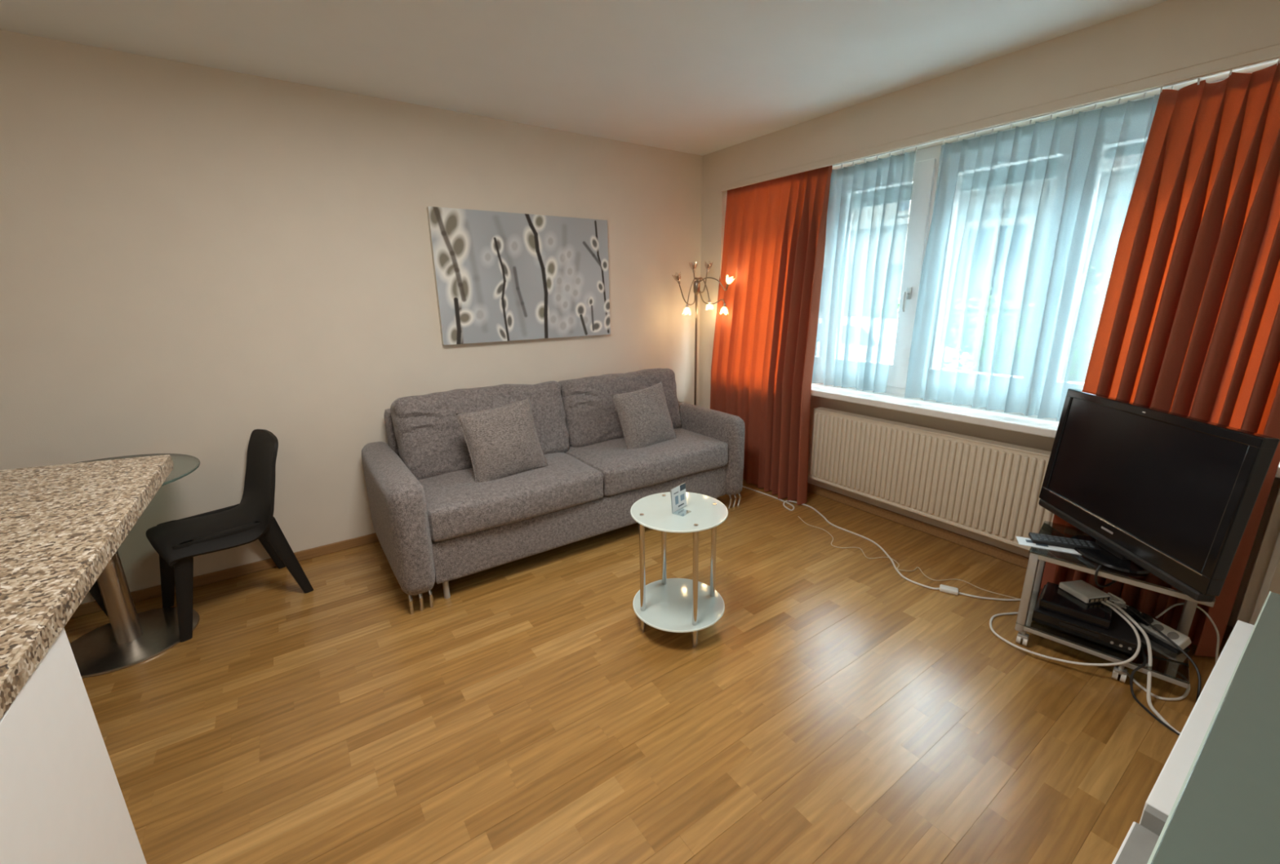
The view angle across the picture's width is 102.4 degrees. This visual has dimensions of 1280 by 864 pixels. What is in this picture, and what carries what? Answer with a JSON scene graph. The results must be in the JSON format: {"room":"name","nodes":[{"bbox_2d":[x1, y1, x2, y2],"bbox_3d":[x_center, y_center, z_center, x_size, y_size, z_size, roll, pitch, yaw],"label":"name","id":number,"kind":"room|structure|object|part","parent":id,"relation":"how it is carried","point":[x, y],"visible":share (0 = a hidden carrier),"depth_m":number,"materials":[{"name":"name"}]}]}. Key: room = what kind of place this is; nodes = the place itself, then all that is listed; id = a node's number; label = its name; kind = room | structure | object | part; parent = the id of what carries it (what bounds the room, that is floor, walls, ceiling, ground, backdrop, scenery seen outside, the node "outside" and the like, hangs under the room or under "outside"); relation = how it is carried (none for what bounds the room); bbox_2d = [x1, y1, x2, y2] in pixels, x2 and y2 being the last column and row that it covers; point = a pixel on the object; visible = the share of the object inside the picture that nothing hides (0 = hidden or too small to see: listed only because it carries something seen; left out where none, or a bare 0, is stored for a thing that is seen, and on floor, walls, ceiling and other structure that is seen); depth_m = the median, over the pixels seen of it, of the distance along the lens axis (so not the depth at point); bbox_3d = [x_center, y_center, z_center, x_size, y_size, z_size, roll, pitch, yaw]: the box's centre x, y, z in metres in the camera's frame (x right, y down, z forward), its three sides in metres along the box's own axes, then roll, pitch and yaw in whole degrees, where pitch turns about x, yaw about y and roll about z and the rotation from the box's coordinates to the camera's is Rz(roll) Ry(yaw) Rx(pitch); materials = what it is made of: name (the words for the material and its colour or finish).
{"room":"living room","nodes":[
{"label":"living room","id":0,"kind":"room"},
{"bbox_2d":[0,29,702,604],"bbox_3d":[-1.507,-0.511,2.996,5.800,2.550,0.120,-11,18,-33],"label":"wall","id":1,"kind":"structure","parent":0,"point":[195,260],"depth_m":2.58,"materials":[{"name":"paint"}]},
{"bbox_2d":[71,533,378,617],"bbox_3d":[-1.616,0.642,3.129,5.200,0.055,0.014,-11,18,-33],"label":"baseboard","id":2,"kind":"structure","parent":1,"relation":"attached to","point":[92,606],"depth_m":2.77,"materials":[{"name":"brown wood"}]},
{"bbox_2d":[426,205,610,344],"bbox_3d":[-0.716,-0.996,3.340,1.180,0.775,0.040,-11,18,-33],"label":"picture","id":3,"kind":"object","parent":1,"relation":"attached to","point":[500,276],"visible":1,"depth_m":3.27},
{"bbox_3d":[-0.716,-0.996,3.340,1.180,0.775,0.040,-11,18,-33],"label":"stretcher frame","id":4,"kind":"part","parent":3,"relation":"part of","materials":[{"name":"fabric"}]},
{"bbox_2d":[0,0,1167,155],"bbox_3d":[-0.429,-1.424,1.121,5.800,0.150,3.920,-11,18,-33],"label":"ceiling","id":5,"kind":"structure","parent":0,"point":[702,77],"depth_m":2.17,"materials":[{"name":"paint"}]},
{"bbox_2d":[63,479,1227,863],"bbox_3d":[-0.391,1.073,1.789,5.800,0.120,3.920,-11,18,-33],"label":"floor","id":6,"kind":"structure","parent":0,"point":[839,707],"depth_m":1.82,"materials":[{"name":"brown wood"}]},
{"bbox_2d":[0,454,173,863],"bbox_3d":[-1.354,0.814,0.646,1.147,1.000,2.270,-11,18,-33],"label":"kitchen counter","id":7,"kind":"object","parent":6,"relation":"on","point":[62,801],"depth_m":0.78,"materials":[{"name":"stone"}]},
{"bbox_3d":[-0.600,0.871,0.469,0.071,0.958,1.063,-11,18,-33],"label":"panel","id":8,"kind":"part","parent":7,"relation":"part of","materials":[{"name":"white laminate"}]},
{"bbox_2d":[0,454,173,719],"bbox_3d":[-1.361,0.351,0.522,1.147,0.042,2.270,-11,18,-33],"label":"countertop","id":9,"kind":"structure","parent":7,"relation":"on","point":[61,526],"depth_m":0.99,"materials":[{"name":"stone"}]},
{"bbox_2d":[88,581,108,617],"bbox_3d":[-2.560,0.543,2.092,0.459,0.810,0.523,10,18,34],"label":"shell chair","id":10,"kind":"object","parent":6,"relation":"on","point":[95,591],"visible":0.02,"depth_m":2.17,"materials":[{"name":"black plastic"}]},
{"bbox_2d":[69,453,199,677],"bbox_3d":[-2.241,0.555,2.162,0.741,0.742,0.741,-11,18,-33],"label":"glass dining table","id":11,"kind":"object","parent":6,"relation":"on","point":[131,637],"visible":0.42,"depth_m":2.20,"materials":[{"name":"metal"}]},
{"bbox_3d":[-2.236,0.907,2.256,0.470,0.013,0.470,-11,18,-33],"label":"plate","id":12,"kind":"part","parent":11,"relation":"part of","materials":[{"name":"metal"}]},
{"bbox_2d":[146,428,313,642],"bbox_3d":[-1.993,0.438,2.453,0.459,0.810,0.523,11,19,38],"label":"shell chair","id":13,"kind":"object","parent":6,"relation":"on","point":[176,543],"visible":1,"depth_m":2.42,"materials":[{"name":"black plastic"}]},
{"bbox_3d":[-2.251,0.639,2.463,0.137,0.425,0.047,-10,18,-32],"label":"leg","id":14,"kind":"part","parent":13,"relation":"part of","materials":[{"name":"black plastic"}]},
{"bbox_3d":[-1.983,0.693,2.247,0.047,0.425,0.137,5,16,22],"label":"leg","id":15,"kind":"part","parent":13,"relation":"part of","materials":[{"name":"black plastic"}]},
{"bbox_3d":[-2.132,0.417,2.541,0.028,0.040,0.330,11,19,38],"label":"rail","id":16,"kind":"part","parent":13,"relation":"part of","materials":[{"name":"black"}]},
{"bbox_3d":[-1.878,0.468,2.337,0.028,0.040,0.330,11,19,38],"label":"rail","id":17,"kind":"part","parent":13,"relation":"part of","materials":[{"name":"black plastic"}]},
{"bbox_3d":[-2.009,0.561,2.741,0.046,0.425,0.177,6,17,25],"label":"leg","id":18,"kind":"part","parent":13,"relation":"part of","materials":[{"name":"black plastic"}]},
{"bbox_3d":[-1.745,0.614,2.528,0.177,0.425,0.046,-12,18,-35],"label":"leg","id":19,"kind":"part","parent":13,"relation":"part of","materials":[{"name":"black plastic"}]},
{"bbox_2d":[361,368,745,614],"bbox_3d":[-0.442,0.149,3.221,2.218,0.930,0.952,-11,18,-33],"label":"sofa","id":20,"kind":"object","parent":6,"relation":"on","point":[433,522],"visible":0.84,"depth_m":2.82,"materials":[{"name":"grey fabric"}]},
{"bbox_3d":[-0.648,0.066,3.516,1.922,0.722,0.172,-11,18,-33],"label":"frame","id":21,"kind":"part","parent":20,"relation":"part of","materials":[{"name":"grey fabric"}]},
{"bbox_3d":[-1.277,0.409,2.686,0.177,0.568,0.951,-11,18,-33],"label":"armrest","id":22,"kind":"part","parent":20,"relation":"part of","materials":[{"name":"grey fabric"}]},
{"bbox_3d":[-1.067,0.805,2.399,0.016,0.106,0.033,-11,18,-33],"label":"chrome leg","id":23,"kind":"part","parent":20,"relation":"part of","materials":[{"name":"silver metal"}]},
{"bbox_3d":[-1.031,0.798,2.423,0.016,0.106,0.033,-11,18,-33],"label":"chrome leg","id":24,"kind":"part","parent":20,"relation":"part of","materials":[{"name":"silver metal"}]},
{"bbox_3d":[-0.995,0.791,2.447,0.016,0.106,0.033,-11,18,-33],"label":"chrome leg","id":25,"kind":"part","parent":20,"relation":"part of","materials":[{"name":"silver metal"}]},
{"bbox_3d":[-0.954,0.769,2.533,0.027,0.100,0.028,-11,18,-33],"label":"support leg","id":26,"kind":"part","parent":20,"relation":"part of","materials":[{"name":"silver metal"}]},
{"bbox_2d":[390,380,569,479],"bbox_3d":[-0.907,-0.022,3.056,0.992,0.500,0.305,-11,18,-33],"label":"cushion","id":27,"kind":"object","parent":20,"relation":"on","point":[427,436],"depth_m":2.84,"materials":[{"name":"grey fabric"}]},
{"bbox_2d":[454,395,548,482],"bbox_3d":[-0.736,0.055,2.796,0.454,0.435,0.193,-14,20,-41],"label":"throw pillow","id":28,"kind":"object","parent":20,"relation":"on","point":[503,441],"visible":0.92,"depth_m":2.72,"materials":[{"name":"grey fabric"}]},
{"bbox_2d":[417,452,603,542],"bbox_3d":[-0.765,0.307,2.886,0.942,0.207,0.700,-11,18,-33],"label":"seat cushion","id":29,"kind":"object","parent":20,"relation":"on","point":[457,508],"depth_m":2.64,"materials":[{"name":"grey fabric"}]},
{"bbox_2d":[558,368,681,447],"bbox_3d":[-0.134,-0.168,3.579,0.929,0.499,0.313,-11,18,-33],"label":"cushion","id":30,"kind":"object","parent":20,"relation":"on","point":[591,417],"depth_m":3.35,"materials":[{"name":"grey fabric"}]},
{"bbox_2d":[610,381,676,448],"bbox_3d":[0.036,-0.088,3.324,0.464,0.431,0.196,-11,18,-33],"label":"throw pillow","id":31,"kind":"object","parent":20,"relation":"on","point":[644,415],"visible":0.94,"depth_m":3.24,"materials":[{"name":"grey fabric"}]},
{"bbox_2d":[565,427,728,496],"bbox_3d":[0.015,0.156,3.407,0.962,0.208,0.697,-11,18,-33],"label":"seat cushion","id":32,"kind":"object","parent":20,"relation":"on","point":[695,453],"depth_m":3.17,"materials":[{"name":"grey fabric"}]},
{"bbox_3d":[0.401,0.084,3.810,0.168,0.567,0.952,-11,18,-33],"label":"armrest","id":33,"kind":"part","parent":20,"relation":"part of","materials":[{"name":"grey fabric"}]},
{"bbox_3d":[0.616,0.478,3.526,0.016,0.106,0.033,-11,18,-33],"label":"chrome leg","id":34,"kind":"part","parent":20,"relation":"part of","materials":[{"name":"silver metal"}]},
{"bbox_3d":[0.652,0.471,3.550,0.016,0.106,0.033,-11,18,-33],"label":"chrome leg","id":35,"kind":"part","parent":20,"relation":"part of","materials":[{"name":"silver metal"}]},
{"bbox_3d":[0.689,0.464,3.574,0.016,0.106,0.033,-11,18,-33],"label":"chrome leg","id":36,"kind":"part","parent":20,"relation":"part of","materials":[{"name":"silver metal"}]},
{"bbox_2d":[630,491,728,646],"bbox_3d":[0.169,0.593,2.248,0.411,0.554,0.411,-11,18,-33],"label":"glass side table","id":37,"kind":"object","parent":6,"relation":"on","point":[677,605],"visible":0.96,"depth_m":2.21,"materials":[{"name":"white glass"}]},
{"bbox_3d":[0.011,0.614,2.201,0.023,0.542,0.023,-11,18,-33],"label":"leg","id":38,"kind":"part","parent":37,"relation":"part of","materials":[{"name":"silver metal"}]},
{"bbox_3d":[0.113,0.559,2.401,0.023,0.542,0.023,-11,18,-33],"label":"leg","id":39,"kind":"part","parent":37,"relation":"part of","materials":[{"name":"silver metal"}]},
{"bbox_2d":[670,482,686,512],"bbox_3d":[0.183,0.281,2.151,0.065,0.104,0.104,11,19,38],"label":"card holder","id":40,"kind":"object","parent":37,"relation":"on","point":[678,498],"visible":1,"depth_m":2.16,"materials":[{"name":"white paper"}]},
{"bbox_2d":[633,578,723,632],"bbox_3d":[0.171,0.763,2.294,0.406,0.008,0.406,-11,18,-33],"label":"shelf","id":41,"kind":"object","parent":37,"relation":"attached to","point":[668,603],"depth_m":2.26,"materials":[{"name":"white glass"}]},
{"bbox_3d":[0.225,0.638,2.099,0.023,0.542,0.023,-11,18,-33],"label":"leg","id":42,"kind":"part","parent":37,"relation":"part of","materials":[{"name":"silver metal"}]},
{"bbox_3d":[0.327,0.583,2.298,0.023,0.542,0.023,-11,18,-33],"label":"leg","id":43,"kind":"part","parent":37,"relation":"part of","materials":[{"name":"silver metal"}]},
{"bbox_2d":[671,261,734,404],"bbox_3d":[0.478,-0.480,4.074,0.466,1.673,0.283,-1,15,1],"label":"floor lamp","id":44,"kind":"object","parent":6,"relation":"on","point":[696,284],"visible":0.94,"depth_m":3.92,"materials":[{"name":"silver metal"}]},
{"bbox_2d":[682,306,691,315],"bbox_3d":[0.353,-0.910,3.877,0.066,0.063,0.067,-11,18,-33],"label":"bulb","id":45,"kind":"object","parent":44,"relation":"on","point":[686,310],"depth_m":3.86,"materials":[{"name":"white glass"}]},
{"bbox_3d":[0.357,-1.035,3.881,0.171,0.155,0.019,-11,18,-33],"label":"lamp arm","id":46,"kind":"part","parent":44,"relation":"part of","materials":[{"name":"brown metal"}]},
{"bbox_3d":[0.395,-1.066,3.885,0.015,0.197,0.129,12,20,41],"label":"lamp arm","id":47,"kind":"part","parent":44,"relation":"part of","materials":[{"name":"brown metal"}]},
{"bbox_3d":[0.484,-1.099,3.944,0.117,0.167,0.017,-7,16,-22],"label":"lamp arm","id":48,"kind":"part","parent":44,"relation":"part of","materials":[{"name":"brown metal"}]},
{"bbox_3d":[0.484,-1.145,3.941,0.082,0.156,0.014,-8,17,-26],"label":"lamp arm","id":49,"kind":"part","parent":44,"relation":"part of","materials":[{"name":"brown metal"}]},
{"bbox_2d":[705,302,714,310],"bbox_3d":[0.542,-0.975,3.992,0.067,0.062,0.067,-11,18,-33],"label":"bulb","id":50,"kind":"object","parent":44,"relation":"on","point":[708,306],"depth_m":3.97,"materials":[{"name":"white glass"}]},
{"bbox_3d":[0.547,-1.024,3.903,0.215,0.112,0.025,7,17,27],"label":"lamp arm","id":51,"kind":"part","parent":44,"relation":"part of","materials":[{"name":"brown metal"}]},
{"bbox_3d":[0.540,-1.111,3.862,0.250,0.101,0.013,7,17,26],"label":"lamp arm","id":52,"kind":"part","parent":44,"relation":"part of","materials":[{"name":"brown metal"}]},
{"bbox_2d":[720,306,728,314],"bbox_3d":[0.631,-0.914,3.878,0.066,0.063,0.067,-11,18,-33],"label":"bulb","id":53,"kind":"object","parent":44,"relation":"on","point":[724,309],"depth_m":3.86,"materials":[{"name":"white glass"}]},
{"bbox_2d":[725,274,734,284],"bbox_3d":[0.666,-1.125,3.793,0.067,0.070,0.064,-11,18,-33],"label":"bulb","id":54,"kind":"object","parent":44,"relation":"on","point":[729,280],"depth_m":3.78,"materials":[{"name":"white glass"}]},
{"bbox_2d":[742,485,1032,600],"bbox_3d":[1.239,0.618,3.121,0.384,0.022,2.160,-11,18,-33],"label":"extension cord","id":55,"kind":"object","parent":6,"relation":"on","point":[946,588],"visible":0.84,"depth_m":2.62,"materials":[{"name":"white plastic"}]},
{"bbox_2d":[939,584,958,595],"bbox_3d":[1.515,0.774,2.523,0.080,0.022,0.044,8,17,29],"label":"switch","id":56,"kind":"object","parent":55,"relation":"attached to","point":[946,588],"depth_m":2.51,"materials":[{"name":"white plastic"}]},
{"bbox_2d":[798,515,1017,598],"bbox_3d":[1.348,0.689,2.865,0.197,0.014,1.234,-12,19,-36],"label":"wire","id":57,"kind":"object","parent":6,"relation":"on","point":[798,516],"visible":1,"depth_m":2.71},
{"bbox_2d":[989,600,1141,666],"bbox_3d":[1.698,0.783,2.108,0.373,0.212,0.448,0,15,3],"label":"cable","id":58,"kind":"object","parent":6,"relation":"on","point":[1132,626],"visible":0.91,"depth_m":1.99,"materials":[{"name":"white plastic"}]},
{"bbox_2d":[1014,520,1215,688],"bbox_3d":[1.867,0.683,2.060,0.509,0.426,0.390,14,21,43],"label":"tv stand","id":59,"kind":"object","parent":6,"relation":"on","point":[1037,559],"depth_m":2.00,"materials":[{"name":"silver metal"}]},
{"bbox_2d":[1015,536,1081,555],"bbox_3d":[1.653,0.459,2.080,0.210,0.003,0.080,7,17,26],"label":"leaflet","id":60,"kind":"object","parent":59,"relation":"on","point":[1021,540],"visible":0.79,"depth_m":2.07,"materials":[{"name":"white paper"}]},
{"bbox_2d":[1028,532,1100,549],"bbox_3d":[1.718,0.446,2.087,0.220,0.020,0.080,6,16,24],"label":"remote control","id":61,"kind":"object","parent":59,"relation":"on","point":[1043,539],"visible":1,"depth_m":2.08,"materials":[{"name":"black plastic"}]},
{"bbox_2d":[1031,584,1138,654],"bbox_3d":[1.825,0.760,2.110,0.310,0.052,0.279,14,21,43],"label":"dvd player","id":62,"kind":"object","parent":59,"relation":"on","point":[1121,636],"visible":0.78,"depth_m":2.01},
{"bbox_2d":[1038,582,1114,629],"bbox_3d":[1.794,0.710,2.116,0.220,0.042,0.194,14,21,43],"label":"box","id":63,"kind":"object","parent":62,"relation":"on","point":[1054,598],"visible":0.93,"depth_m":2.07,"materials":[{"name":"black plastic"}]},
{"bbox_2d":[1058,579,1110,603],"bbox_3d":[1.853,0.665,2.146,0.112,0.026,0.126,-3,15,-8],"label":"router","id":64,"kind":"object","parent":63,"relation":"on","point":[1081,589],"visible":1,"depth_m":2.13,"materials":[{"name":"white plastic"}]},
{"bbox_3d":[1.862,0.680,2.087,0.096,0.016,0.002,-3,15,-8],"label":"port panel","id":65,"kind":"part","parent":64,"relation":"part of","materials":[{"name":"black plastic"}]},
{"bbox_2d":[1058,621,1098,637],"bbox_3d":[1.721,0.775,2.020,0.120,0.012,0.002,14,21,43],"label":"tray","id":66,"kind":"object","parent":62,"relation":"on","point":[1060,623],"depth_m":2.02,"materials":[{"name":"black plastic"}]},
{"bbox_3d":[1.868,0.810,2.094,0.500,0.020,0.376,14,21,43],"label":"rail","id":67,"kind":"part","parent":59,"relation":"part of","materials":[{"name":"silver metal"}]},
{"bbox_2d":[1094,564,1116,586],"bbox_3d":[1.824,0.563,2.005,0.330,0.176,0.030,-11,18,-33],"label":"lead","id":68,"kind":"object","parent":59,"relation":"hanging from","point":[1113,581],"visible":0.93,"depth_m":1.92,"materials":[{"name":"black plastic"}]},
{"bbox_2d":[1026,626,1189,680],"bbox_3d":[1.868,0.796,2.090,0.500,0.008,0.380,14,21,43],"label":"shelf","id":69,"kind":"object","parent":59,"relation":"attached to","point":[1089,650],"depth_m":1.96,"materials":[{"name":"clear glass"}]},
{"bbox_2d":[1110,594,1125,608],"bbox_3d":[1.976,0.709,2.146,0.058,0.059,0.052,-4,15,-11],"label":"power adapter","id":70,"kind":"object","parent":59,"relation":"attached to","point":[1121,605],"visible":0.41,"depth_m":2.12,"materials":[{"name":"white plastic"}]},
{"bbox_2d":[1107,592,1125,604],"bbox_3d":[1.925,0.680,2.095,0.041,0.036,0.087,2,15,10],"label":"cable","id":71,"kind":"object","parent":70,"relation":"attached to","point":[1109,593],"visible":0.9,"depth_m":2.07,"materials":[{"name":"plastic"}]},
{"bbox_3d":[1.863,0.496,2.010,0.500,0.022,0.376,14,21,43],"label":"rail","id":72,"kind":"part","parent":59,"relation":"part of","materials":[{"name":"silver metal"}]},
{"bbox_2d":[1124,605,1140,616],"bbox_3d":[1.991,0.728,2.083,0.047,0.047,0.036,-4,15,-11],"label":"plug","id":73,"kind":"object","parent":59,"relation":"attached to","point":[1128,611],"visible":0.49,"depth_m":2.07,"materials":[{"name":"plastic"}]},
{"bbox_2d":[1136,612,1153,626],"bbox_3d":[2.001,0.740,2.039,0.047,0.047,0.036,-4,15,-11],"label":"plug","id":74,"kind":"object","parent":59,"relation":"attached to","point":[1149,619],"visible":0.91,"depth_m":2.03,"materials":[{"name":"plastic"}]},
{"bbox_3d":[2.023,0.768,2.062,0.064,0.066,0.270,-4,15,-11],"label":"power strip","id":75,"kind":"part","parent":59,"relation":"part of","materials":[{"name":"white plastic"}]},
{"bbox_2d":[1151,622,1164,631],"bbox_3d":[2.021,0.763,2.007,0.032,0.025,0.038,-11,18,-33],"label":"socket","id":76,"kind":"object","parent":59,"relation":"attached to","point":[1160,626],"depth_m":2.01,"materials":[{"name":"white plastic"}]},
{"bbox_2d":[1038,388,1279,602],"bbox_3d":[1.816,0.196,1.927,0.208,0.584,0.800,1,15,6],"label":"television","id":77,"kind":"object","parent":59,"relation":"on","point":[1171,496],"visible":0.98,"depth_m":1.79,"materials":[{"name":"black plastic"}]},
{"bbox_2d":[1165,631,1180,639],"bbox_3d":[2.031,0.776,1.960,0.032,0.025,0.038,-11,18,-33],"label":"socket","id":78,"kind":"object","parent":59,"relation":"attached to","point":[1173,635],"depth_m":1.96,"materials":[{"name":"white plastic"}]},
{"bbox_2d":[1105,600,1180,733],"bbox_3d":[1.849,0.844,1.868,0.069,0.214,0.496,3,16,15],"label":"cable","id":79,"kind":"object","parent":6,"relation":"on","point":[1148,642],"visible":0.9,"depth_m":1.88,"materials":[{"name":"white plastic"}]},
{"bbox_2d":[1129,641,1179,735],"bbox_3d":[1.833,0.898,1.860,0.097,0.117,0.455,5,16,22],"label":"cable","id":80,"kind":"object","parent":6,"relation":"on","point":[1144,664],"visible":0.75,"depth_m":1.86,"materials":[{"name":"white plastic"}]},
{"bbox_2d":[1126,667,1190,700],"bbox_3d":[1.955,0.937,1.908,0.223,0.009,0.142,-2,15,-5],"label":"cable","id":81,"kind":"object","parent":6,"relation":"on","point":[1187,691],"visible":0.8,"depth_m":1.88,"materials":[{"name":"white plastic"}]},
{"bbox_2d":[1125,605,1201,702],"bbox_3d":[1.966,0.845,1.888,0.105,0.198,0.429,2,15,10],"label":"cable","id":82,"kind":"object","parent":6,"relation":"on","point":[1199,685],"visible":0.7,"depth_m":1.90,"materials":[{"name":"black plastic"}]},
{"bbox_2d":[1155,602,1219,662],"bbox_3d":[2.164,0.794,2.026,0.089,0.211,0.196,-11,18,-33],"label":"cable","id":83,"kind":"object","parent":6,"relation":"on","point":[1180,603],"visible":0.74,"depth_m":1.98,"materials":[{"name":"plastic"}]},
{"bbox_2d":[1111,591,1279,863],"bbox_3d":[0.962,0.897,0.706,1.567,0.738,0.484,-11,18,-33],"label":"sideboard","id":84,"kind":"object","parent":6,"relation":"on","point":[1215,798],"visible":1,"depth_m":0.77,"materials":[{"name":"white paint"}]},
{"bbox_3d":[0.483,0.793,0.613,0.632,0.342,0.042,-11,18,-33],"label":"drawer","id":85,"kind":"part","parent":84,"relation":"part of","materials":[{"name":"white paint"}]},
{"bbox_3d":[1.063,0.634,0.986,0.746,0.300,0.037,-11,18,-33],"label":"drawer","id":86,"kind":"part","parent":84,"relation":"part of","materials":[{"name":"white paint"}]},
{"bbox_2d":[698,0,1279,626],"bbox_3d":[1.765,-0.543,2.925,0.500,2.550,3.720,-11,18,-33],"label":"wall","id":87,"kind":"structure","parent":0,"point":[1167,35],"depth_m":2.36,"materials":[{"name":"paint"}]},
{"bbox_2d":[847,144,940,395],"bbox_3d":[1.475,-0.957,3.233,0.124,1.400,0.600,-11,18,-33],"label":"window","id":88,"kind":"structure","parent":87,"relation":"in","point":[926,164],"depth_m":3.01,"materials":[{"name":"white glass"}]},
{"bbox_3d":[1.583,-0.787,3.058,0.054,0.141,0.028,-11,18,-33],"label":"handle","id":89,"kind":"part","parent":88,"relation":"part of","materials":[{"name":"silver metal"}]},
{"bbox_2d":[910,183,912,200],"bbox_3d":[1.763,-1.467,2.887,0.030,0.245,2.902,-11,18,-33],"label":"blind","id":90,"kind":"object","parent":88,"relation":"attached to","point":[912,184],"visible":0.02,"depth_m":3.08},
{"bbox_3d":[1.494,-0.951,3.248,0.060,1.290,0.576,-11,18,-33],"label":"sash frame","id":91,"kind":"part","parent":88,"relation":"part of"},
{"bbox_2d":[808,406,1053,551],"bbox_3d":[1.702,0.237,2.986,0.145,0.505,1.610,-11,18,-33],"label":"panel radiator","id":92,"kind":"object","parent":87,"relation":"attached to","point":[987,487],"visible":0.83,"depth_m":2.91,"materials":[{"name":"metal"}]},
{"bbox_3d":[1.661,0.481,3.019,0.010,0.017,1.610,-11,18,-33],"label":"rail","id":93,"kind":"part","parent":92,"relation":"part of","materials":[{"name":"metal"}]},
{"bbox_2d":[813,406,1051,457],"bbox_3d":[1.681,0.000,2.910,0.080,0.008,1.610,-11,18,-33],"label":"grille","id":94,"kind":"object","parent":92,"relation":"attached to","point":[1027,451],"depth_m":2.89,"materials":[{"name":"white metal"}]},
{"bbox_2d":[720,42,1279,191],"bbox_3d":[1.448,-1.512,2.655,0.016,0.046,2.952,-11,18,-33],"label":"trim","id":95,"kind":"structure","parent":87,"relation":"attached to","point":[1275,56],"depth_m":2.21,"materials":[{"name":"paint"}]},
{"bbox_2d":[930,110,1089,413],"bbox_3d":[1.853,-0.833,2.749,0.076,1.400,0.653,-11,18,-33],"label":"window","id":96,"kind":"structure","parent":87,"relation":"in","point":[1087,110],"depth_m":2.83,"materials":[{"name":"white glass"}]},
{"bbox_3d":[1.852,-0.823,2.750,0.060,1.290,0.629,-11,18,-33],"label":"sash frame","id":97,"kind":"part","parent":96,"relation":"part of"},
{"bbox_2d":[807,482,1234,639],"bbox_3d":[1.628,0.543,3.305,0.014,0.060,2.942,-11,18,-33],"label":"baseboard","id":98,"kind":"structure","parent":87,"relation":"attached to","point":[1022,561],"depth_m":3.11,"materials":[{"name":"brown wood"}]},
{"bbox_2d":[810,382,1279,477],"bbox_3d":[1.591,-0.176,3.095,0.315,0.040,2.942,-11,18,-33],"label":"window sill","id":99,"kind":"structure","parent":87,"relation":"attached to","point":[1014,421],"depth_m":2.82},
{"bbox_2d":[832,57,1278,166],"bbox_3d":[1.528,-1.535,2.700,0.120,0.010,2.942,-11,18,-33],"label":"rail","id":100,"kind":"object","parent":87,"relation":"attached to","point":[1273,60],"visible":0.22,"depth_m":2.23,"materials":[{"name":"white metal"}]},
{"bbox_2d":[710,164,832,504],"bbox_3d":[0.868,-0.661,3.701,0.217,2.180,0.985,-11,18,-33],"label":"curtain","id":101,"kind":"object","parent":100,"relation":"hanging from","point":[764,347],"visible":0.89,"depth_m":3.60,"materials":[{"name":"fabric"}]},
{"bbox_2d":[811,146,917,392],"bbox_3d":[1.312,-0.960,3.215,0.089,1.370,0.628,-11,18,-33],"label":"sheer curtain","id":102,"kind":"object","parent":100,"relation":"hanging from","point":[868,204],"visible":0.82,"depth_m":3.15,"materials":[{"name":"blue fabric"}]},
{"bbox_2d":[904,79,1201,421],"bbox_3d":[1.837,-0.772,2.483,0.093,1.370,0.955,-11,18,-33],"label":"sheer curtain","id":103,"kind":"object","parent":100,"relation":"hanging from","point":[1027,223],"visible":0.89,"depth_m":2.48,"materials":[{"name":"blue fabric"}]},
{"bbox_2d":[1040,57,1279,657],"bbox_3d":[2.116,-0.227,2.005,0.161,2.181,0.598,-11,18,-33],"label":"curtain","id":104,"kind":"object","parent":100,"relation":"hanging from","point":[1188,325],"visible":0.67,"depth_m":1.93,"materials":[{"name":"fabric"}]},
{"bbox_2d":[1091,72,1252,110],"bbox_3d":[2.264,-0.676,2.137,0.124,1.400,0.854,-11,18,-33],"label":"window","id":105,"kind":"structure","parent":87,"relation":"in","point":[1250,73],"depth_m":2.13,"materials":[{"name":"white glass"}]},
{"bbox_2d":[1248,531,1279,625],"bbox_3d":[2.323,-0.274,1.694,0.022,2.450,0.019,-11,18,-33],"label":"trim","id":106,"kind":"structure","parent":87,"relation":"attached to","point":[1275,556],"depth_m":1.91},
{"label":"outside","id":107,"kind":"structure","parent":0,"visible":0},
{"bbox_3d":[14.367,-4.056,22.867,35.800,0.300,65.000,-11,18,-33],"label":"road","id":108,"kind":"object","parent":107,"visible":0},
{"bbox_2d":[889,319,897,363],"bbox_3d":[4.966,-1.799,11.526,1.744,1.438,4.085,-11,18,-33],"label":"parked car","id":109,"kind":"object","parent":108,"relation":"on","point":[896,320],"visible":0.02,"depth_m":10.41,"materials":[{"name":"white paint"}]},
{"bbox_2d":[896,200,911,319],"bbox_3d":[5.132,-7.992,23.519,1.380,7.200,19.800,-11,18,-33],"label":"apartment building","id":110,"kind":"structure","parent":108,"relation":"on","point":[910,201],"depth_m":17.43,"materials":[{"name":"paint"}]}
]}

